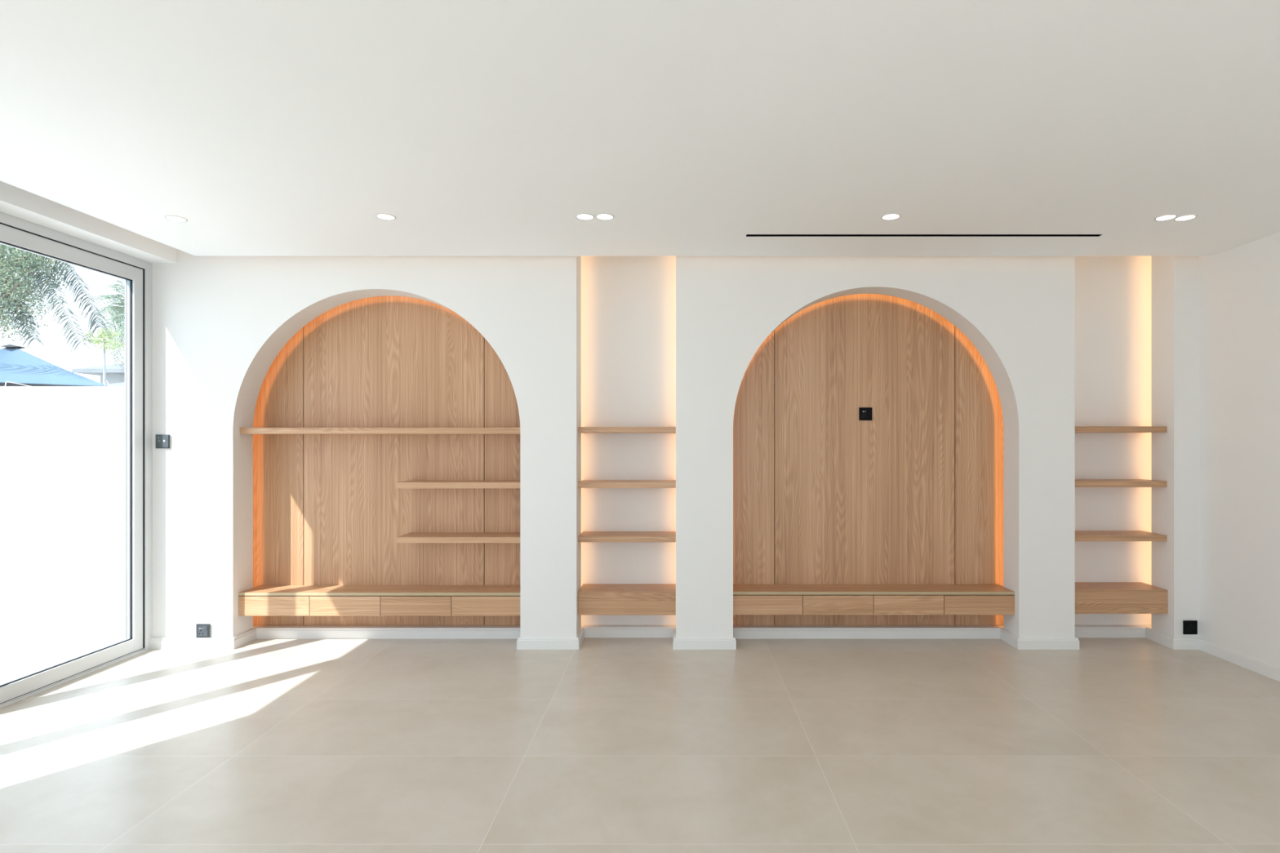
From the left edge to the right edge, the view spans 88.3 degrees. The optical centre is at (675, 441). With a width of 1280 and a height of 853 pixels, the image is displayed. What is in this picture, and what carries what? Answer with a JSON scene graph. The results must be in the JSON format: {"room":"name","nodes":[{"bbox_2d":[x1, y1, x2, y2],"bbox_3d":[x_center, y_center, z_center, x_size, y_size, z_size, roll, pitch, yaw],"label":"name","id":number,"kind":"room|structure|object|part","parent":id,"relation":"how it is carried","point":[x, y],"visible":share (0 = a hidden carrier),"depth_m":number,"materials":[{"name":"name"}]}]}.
{"room":"living room","nodes":[
{"label":"living room","id":0,"kind":"room"},
{"bbox_2d":[0,0,1279,255],"bbox_3d":[0.000,-1.314,0.762,6.690,0.356,7.484,0,0,0],"label":"ceiling","id":1,"kind":"structure","parent":0,"point":[272,127],"depth_m":2.37,"materials":[{"name":"white paint"}]},
{"bbox_2d":[164,215,187,222],"bbox_3d":[-2.546,-1.134,3.355,0.096,0.003,0.096,0,0,0],"label":"recessed light","id":2,"kind":"object","parent":1,"relation":"in","point":[175,218],"visible":1,"depth_m":3.35,"materials":[{"name":"white"}]},
{"bbox_2d":[166,216,186,221],"bbox_3d":[-2.546,-1.135,3.355,0.080,0.001,0.080,0,0,0],"label":"diffuser","id":3,"kind":"object","parent":2,"relation":"attached to","point":[171,218],"depth_m":3.35,"materials":[{"name":"white plastic"}]},
{"bbox_2d":[375,213,395,220],"bbox_3d":[-1.466,-1.134,3.327,0.096,0.003,0.096,0,0,0],"label":"recessed light","id":4,"kind":"object","parent":1,"relation":"in","point":[381,215],"visible":1,"depth_m":3.33,"materials":[{"name":"white plastic"}]},
{"bbox_2d":[377,214,394,219],"bbox_3d":[-1.466,-1.135,3.327,0.080,0.001,0.080,0,0,0],"label":"diffuser","id":5,"kind":"object","parent":4,"relation":"attached to","point":[381,216],"depth_m":3.33,"materials":[{"name":"white plastic"}]},
{"bbox_2d":[575,213,594,220],"bbox_3d":[-0.459,-1.134,3.327,0.096,0.003,0.096,0,0,0],"label":"recessed light","id":6,"kind":"object","parent":1,"relation":"in","point":[585,216],"visible":1,"depth_m":3.33,"materials":[{"name":"white plastic"}]},
{"bbox_2d":[577,214,592,219],"bbox_3d":[-0.459,-1.135,3.327,0.080,0.001,0.080,0,0,0],"label":"diffuser","id":7,"kind":"object","parent":6,"relation":"attached to","point":[579,216],"depth_m":3.33,"materials":[{"name":"white plastic"}]},
{"bbox_2d":[595,213,614,220],"bbox_3d":[-0.359,-1.134,3.327,0.096,0.003,0.096,0,0,0],"label":"recessed light","id":8,"kind":"object","parent":1,"relation":"in","point":[605,216],"visible":1,"depth_m":3.33,"materials":[{"name":"white plastic"}]},
{"bbox_2d":[596,214,613,219],"bbox_3d":[-0.359,-1.135,3.327,0.080,0.001,0.080,0,0,0],"label":"diffuser","id":9,"kind":"object","parent":8,"relation":"attached to","point":[598,216],"depth_m":3.33,"materials":[{"name":"white plastic"}]},
{"bbox_2d":[880,213,901,220],"bbox_3d":[1.086,-1.134,3.327,0.096,0.003,0.096,0,0,0],"label":"recessed light","id":10,"kind":"object","parent":1,"relation":"in","point":[892,215],"visible":1,"depth_m":3.33,"materials":[{"name":"white plastic"}]},
{"bbox_2d":[882,214,899,219],"bbox_3d":[1.086,-1.135,3.327,0.080,0.001,0.080,0,0,0],"label":"diffuser","id":11,"kind":"object","parent":10,"relation":"attached to","point":[885,216],"depth_m":3.33,"materials":[{"name":"white plastic"}]},
{"bbox_2d":[746,234,1102,236],"bbox_3d":[1.367,-1.185,3.635,1.957,0.098,0.039,0,0,0],"label":"air slot","id":12,"kind":"object","parent":1,"relation":"attached to","point":[747,235],"visible":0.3,"depth_m":3.65,"materials":[{"name":"black metal"}]},
{"bbox_2d":[1154,213,1177,221],"bbox_3d":[2.484,-1.134,3.339,0.096,0.003,0.096,0,0,0],"label":"recessed light","id":13,"kind":"object","parent":1,"relation":"in","point":[1170,216],"visible":1,"depth_m":3.34,"materials":[{"name":"white plastic"}]},
{"bbox_2d":[1155,215,1175,220],"bbox_3d":[2.484,-1.135,3.339,0.080,0.001,0.080,0,0,0],"label":"diffuser","id":14,"kind":"object","parent":13,"relation":"attached to","point":[1162,217],"depth_m":3.34,"materials":[{"name":"white plastic"}]},
{"bbox_2d":[1173,214,1197,221],"bbox_3d":[2.586,-1.134,3.343,0.096,0.003,0.096,0,0,0],"label":"recessed light","id":15,"kind":"object","parent":1,"relation":"in","point":[1186,217],"visible":1,"depth_m":3.34,"materials":[{"name":"white plastic"}]},
{"bbox_2d":[1175,215,1195,220],"bbox_3d":[2.586,-1.135,3.343,0.080,0.001,0.080,0,0,0],"label":"diffuser","id":16,"kind":"object","parent":15,"relation":"attached to","point":[1183,217],"depth_m":3.34,"materials":[{"name":"white plastic"}]},
{"bbox_2d":[0,637,1279,852],"bbox_3d":[0.003,1.358,0.740,6.695,0.120,7.440,0,0,0],"label":"floor","id":17,"kind":"structure","parent":0,"point":[606,744],"depth_m":2.75,"materials":[{"name":"tile"}]},
{"bbox_2d":[151,248,1199,637],"bbox_3d":[0.000,-0.022,4.322,6.690,2.840,0.404,0,0,0],"label":"wall","id":18,"kind":"structure","parent":0,"point":[1065,343],"depth_m":4.12,"materials":[{"name":"white paint"}]},
{"bbox_2d":[155,434,169,448],"bbox_3d":[-3.204,0.002,4.112,0.086,0.086,0.016,0,0,0],"label":"light switch","id":19,"kind":"object","parent":18,"relation":"attached to","point":[162,441],"visible":1,"depth_m":4.11,"materials":[{"name":"grey plastic"}]},
{"bbox_2d":[195,623,210,637],"bbox_3d":[-2.951,1.185,4.111,0.086,0.086,0.017,0,0,0],"label":"wall socket","id":20,"kind":"object","parent":18,"relation":"attached to","point":[202,630],"visible":1,"depth_m":4.11,"materials":[{"name":"grey plastic"}]},
{"bbox_2d":[238,585,519,616],"bbox_3d":[-1.873,1.034,4.279,1.795,0.148,0.214,0,0,0],"label":"drawer unit","id":21,"kind":"object","parent":18,"relation":"attached to","point":[260,600],"visible":0.91,"depth_m":4.17,"materials":[{"name":"brown wood"}]},
{"bbox_3d":[-2.547,1.046,4.181,0.446,0.124,0.018,0,0,0],"label":"drawer","id":22,"kind":"part","parent":21,"relation":"part of","materials":[{"name":"brown wood"}]},
{"bbox_3d":[-2.097,1.046,4.181,0.446,0.124,0.018,0,0,0],"label":"drawer","id":23,"kind":"part","parent":21,"relation":"part of","materials":[{"name":"brown wood"}]},
{"bbox_3d":[-1.648,1.046,4.181,0.446,0.124,0.018,0,0,0],"label":"drawer","id":24,"kind":"part","parent":21,"relation":"part of","materials":[{"name":"brown wood"}]},
{"bbox_3d":[-1.198,1.046,4.181,0.446,0.124,0.018,0,0,0],"label":"drawer","id":25,"kind":"part","parent":21,"relation":"part of","materials":[{"name":"brown wood"}]},
{"bbox_2d":[240,427,519,434],"bbox_3d":[-1.873,-0.066,4.285,1.795,0.040,0.206,0,0,0],"label":"shelf board","id":26,"kind":"object","parent":18,"relation":"attached to","point":[242,430],"visible":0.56,"depth_m":4.18,"materials":[{"name":"brown wood"}]},
{"bbox_2d":[253,295,519,625],"bbox_3d":[-1.873,0.107,4.396,1.918,2.240,0.015,0,0,0],"label":"arched panel","id":27,"kind":"object","parent":18,"relation":"attached to","point":[329,509],"visible":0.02,"depth_m":4.39,"materials":[{"name":"brown wood"}]},
{"bbox_3d":[-2.658,0.217,4.393,0.347,2.020,0.009,0,0,0],"label":"panel","id":28,"kind":"part","parent":27,"relation":"part of","materials":[{"name":"brown wood"}]},
{"bbox_3d":[-1.879,0.107,4.393,1.199,2.240,0.009,0,0,0],"label":"panel","id":29,"kind":"part","parent":27,"relation":"part of","materials":[{"name":"brown wood"}]},
{"bbox_3d":[-1.094,0.212,4.393,0.361,2.031,0.009,0,0,0],"label":"panel","id":30,"kind":"part","parent":27,"relation":"part of","materials":[{"name":"brown wood"}]},
{"bbox_2d":[396,533,519,542],"bbox_3d":[-1.375,0.628,4.283,0.799,0.037,0.210,0,0,0],"label":"shelf board","id":31,"kind":"object","parent":18,"relation":"attached to","point":[410,537],"visible":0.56,"depth_m":4.18,"materials":[{"name":"brown wood"}]},
{"bbox_2d":[396,480,519,488],"bbox_3d":[-1.375,0.281,4.283,0.799,0.038,0.210,0,0,0],"label":"shelf board","id":32,"kind":"object","parent":18,"relation":"attached to","point":[406,484],"visible":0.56,"depth_m":4.18,"materials":[{"name":"brown wood"}]},
{"bbox_2d":[577,583,675,615],"bbox_3d":[-0.311,1.028,4.288,0.619,0.148,0.231,0,0,0],"label":"box shelf","id":33,"kind":"object","parent":18,"relation":"attached to","point":[593,599],"visible":1,"depth_m":4.17,"materials":[{"name":"brown wood"}]},
{"bbox_2d":[577,531,675,542],"bbox_3d":[-0.311,0.622,4.291,0.619,0.038,0.225,0,0,0],"label":"shelf board","id":34,"kind":"object","parent":18,"relation":"attached to","point":[585,536],"visible":1,"depth_m":4.18,"materials":[{"name":"brown wood"}]},
{"bbox_2d":[577,480,675,488],"bbox_3d":[-0.311,0.279,4.291,0.619,0.038,0.225,0,0,0],"label":"shelf board","id":35,"kind":"object","parent":18,"relation":"attached to","point":[584,483],"visible":1,"depth_m":4.18,"materials":[{"name":"brown wood"}]},
{"bbox_2d":[577,426,675,433],"bbox_3d":[-0.311,-0.072,4.291,0.619,0.038,0.225,0,0,0],"label":"shelf board","id":36,"kind":"object","parent":18,"relation":"attached to","point":[580,429],"visible":1,"depth_m":4.18,"materials":[{"name":"brown wood"}]},
{"bbox_2d":[150,625,1200,649],"bbox_3d":[0.000,1.263,4.253,6.550,0.070,0.302,0,0,0],"label":"baseboard","id":37,"kind":"structure","parent":18,"relation":"attached to","point":[258,632],"depth_m":4.33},
{"bbox_2d":[733,293,1003,625],"bbox_3d":[1.252,0.100,4.396,1.909,2.254,0.015,0,0,0],"label":"arched panel","id":38,"kind":"object","parent":18,"relation":"attached to","point":[912,493],"visible":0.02,"depth_m":4.39,"materials":[{"name":"brown wood"}]},
{"bbox_3d":[0.476,0.206,4.393,0.357,2.044,0.009,0,0,0],"label":"panel","id":39,"kind":"part","parent":38,"relation":"part of","materials":[{"name":"brown wood"}]},
{"bbox_3d":[1.258,0.101,4.393,1.198,2.254,0.009,0,0,0],"label":"panel","id":40,"kind":"part","parent":38,"relation":"part of","materials":[{"name":"brown wood"}]},
{"bbox_2d":[858,407,871,420],"bbox_3d":[1.262,-0.181,4.379,0.086,0.086,0.017,0,0,0],"label":"wall socket","id":41,"kind":"object","parent":38,"relation":"attached to","point":[864,413],"visible":1,"depth_m":4.37,"materials":[{"name":"black plastic"}]},
{"bbox_3d":[2.034,0.211,4.393,0.345,2.034,0.009,0,0,0],"label":"panel","id":42,"kind":"part","parent":38,"relation":"part of","materials":[{"name":"brown wood"}]},
{"bbox_2d":[733,584,1014,614],"bbox_3d":[1.252,1.028,4.279,1.786,0.147,0.214,0,0,0],"label":"drawer unit","id":43,"kind":"object","parent":18,"relation":"attached to","point":[748,599],"visible":0.87,"depth_m":4.17,"materials":[{"name":"brown wood"}]},
{"bbox_3d":[0.581,1.040,4.181,0.444,0.122,0.018,0,0,0],"label":"drawer","id":44,"kind":"part","parent":43,"relation":"part of","materials":[{"name":"brown wood"}]},
{"bbox_3d":[1.028,1.040,4.181,0.444,0.122,0.018,0,0,0],"label":"drawer","id":45,"kind":"part","parent":43,"relation":"part of","materials":[{"name":"brown wood"}]},
{"bbox_3d":[1.476,1.040,4.181,0.444,0.122,0.018,0,0,0],"label":"drawer","id":46,"kind":"part","parent":43,"relation":"part of","materials":[{"name":"brown wood"}]},
{"bbox_3d":[1.923,1.040,4.181,0.444,0.122,0.018,0,0,0],"label":"drawer","id":47,"kind":"part","parent":43,"relation":"part of","materials":[{"name":"brown wood"}]},
{"bbox_2d":[1075,530,1166,541],"bbox_3d":[2.807,0.617,4.291,0.618,0.038,0.225,0,0,0],"label":"shelf board","id":48,"kind":"object","parent":18,"relation":"attached to","point":[1080,535],"visible":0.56,"depth_m":4.18,"materials":[{"name":"brown wood"}]},
{"bbox_2d":[1075,479,1166,487],"bbox_3d":[2.807,0.273,4.291,0.618,0.038,0.225,0,0,0],"label":"shelf board","id":49,"kind":"object","parent":18,"relation":"attached to","point":[1078,482],"visible":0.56,"depth_m":4.18,"materials":[{"name":"brown wood"}]},
{"bbox_2d":[1075,426,1166,432],"bbox_3d":[2.807,-0.075,4.291,0.618,0.038,0.225,0,0,0],"label":"shelf board","id":50,"kind":"object","parent":18,"relation":"attached to","point":[1077,428],"visible":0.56,"depth_m":4.18,"materials":[{"name":"brown wood"}]},
{"bbox_2d":[1075,582,1167,613],"bbox_3d":[2.807,1.018,4.288,0.618,0.151,0.231,0,0,0],"label":"box shelf","id":51,"kind":"object","parent":18,"relation":"attached to","point":[1091,597],"visible":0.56,"depth_m":4.17,"materials":[{"name":"brown wood"}]},
{"bbox_2d":[1182,620,1197,634],"bbox_3d":[3.211,1.163,4.112,0.086,0.086,0.015,0,0,0],"label":"wall socket","id":52,"kind":"object","parent":18,"relation":"attached to","point":[1189,627],"visible":1,"depth_m":4.11,"materials":[{"name":"black plastic"}]},
{"bbox_2d":[1199,231,1279,667],"bbox_3d":[3.310,0.003,0.712,0.070,2.690,7.384,0,0,0],"label":"wall","id":53,"kind":"structure","parent":0,"point":[1239,286],"depth_m":3.83,"materials":[{"name":"white paint"}]},
{"bbox_2d":[1198,638,1279,681],"bbox_3d":[3.266,1.263,0.611,0.018,0.070,6.982,0,0,0],"label":"baseboard","id":54,"kind":"structure","parent":53,"relation":"attached to","point":[1264,668],"depth_m":3.80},
{"bbox_3d":[-3.310,0.003,0.570,0.070,2.690,7.100,0,0,0],"label":"wall","id":55,"kind":"structure","parent":0,"visible":0},
{"bbox_2d":[0,211,151,708],"bbox_3d":[-3.310,0.092,2.687,0.070,2.411,2.864,0,0,0],"label":"window","id":56,"kind":"structure","parent":55,"relation":"in","point":[15,232],"depth_m":4.00,"materials":[{"name":"white plastic"}]},
{"bbox_2d":[0,180,177,263],"bbox_3d":[-3.200,-1.228,0.620,0.159,0.229,7.000,0,0,0],"label":"trim","id":57,"kind":"structure","parent":55,"relation":"attached to","point":[15,202],"depth_m":3.48,"materials":[{"name":"white paint"}]},
{"label":"outside","id":58,"kind":"structure","parent":0,"visible":0},
{"bbox_2d":[0,566,124,684],"bbox_3d":[-24.000,1.478,24.120,72.000,0.240,80.000,0,0,0],"label":"ground","id":59,"kind":"structure","parent":58,"point":[50,615],"depth_m":5.19,"materials":[{"name":"white"}]},
{"bbox_2d":[0,243,75,341],"bbox_3d":[-9.331,-0.905,9.121,1.792,4.535,1.049,0,0,9],"label":"leafy tree","id":60,"kind":"object","parent":59,"relation":"on","point":[20,286],"visible":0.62,"depth_m":9.03,"materials":[{"name":"green plant"}]},
{"bbox_2d":[0,344,108,386],"bbox_3d":[-10.939,-0.160,10.727,3.013,3.037,4.338,0,0,-41],"label":"parasol","id":61,"kind":"object","parent":59,"relation":"on","point":[18,367],"visible":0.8,"depth_m":11.08,"materials":[{"name":"blue fabric"}]},
{"bbox_2d":[0,245,113,359],"bbox_3d":[-10.534,-1.167,9.467,4.393,5.078,4.982,0,0,-28],"label":"palm tree","id":62,"kind":"object","parent":59,"relation":"on","point":[93,322],"visible":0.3,"depth_m":9.11,"materials":[{"name":"green plant"}]},
{"bbox_2d":[0,386,124,566],"bbox_3d":[-9.680,0.403,7.220,12.640,1.989,0.240,0,0,0],"label":"wall","id":63,"kind":"structure","parent":59,"relation":"on","point":[62,448],"depth_m":7.12,"materials":[{"name":"white paint"}]},
{"bbox_2d":[71,363,124,386],"bbox_3d":[-19.528,-1.077,26.525,4.878,5.150,9.050,0,0,0],"label":"house","id":64,"kind":"structure","parent":59,"relation":"on","point":[115,377],"depth_m":24.22,"materials":[{"name":"white paint"}]},
{"bbox_2d":[82,328,124,384],"bbox_3d":[-12.153,-0.538,14.009,0.704,3.794,0.618,0,0,0],"label":"young tree","id":65,"kind":"object","parent":59,"relation":"on","point":[95,340],"visible":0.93,"depth_m":13.98,"materials":[{"name":"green plant"}]},
{"bbox_2d":[86,277,124,373],"bbox_3d":[-12.839,-1.380,15.776,1.983,5.490,3.302,0,0,-43],"label":"palm tree","id":66,"kind":"object","parent":59,"relation":"on","point":[118,309],"visible":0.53,"depth_m":15.38,"materials":[{"name":"green plant"}]}
]}

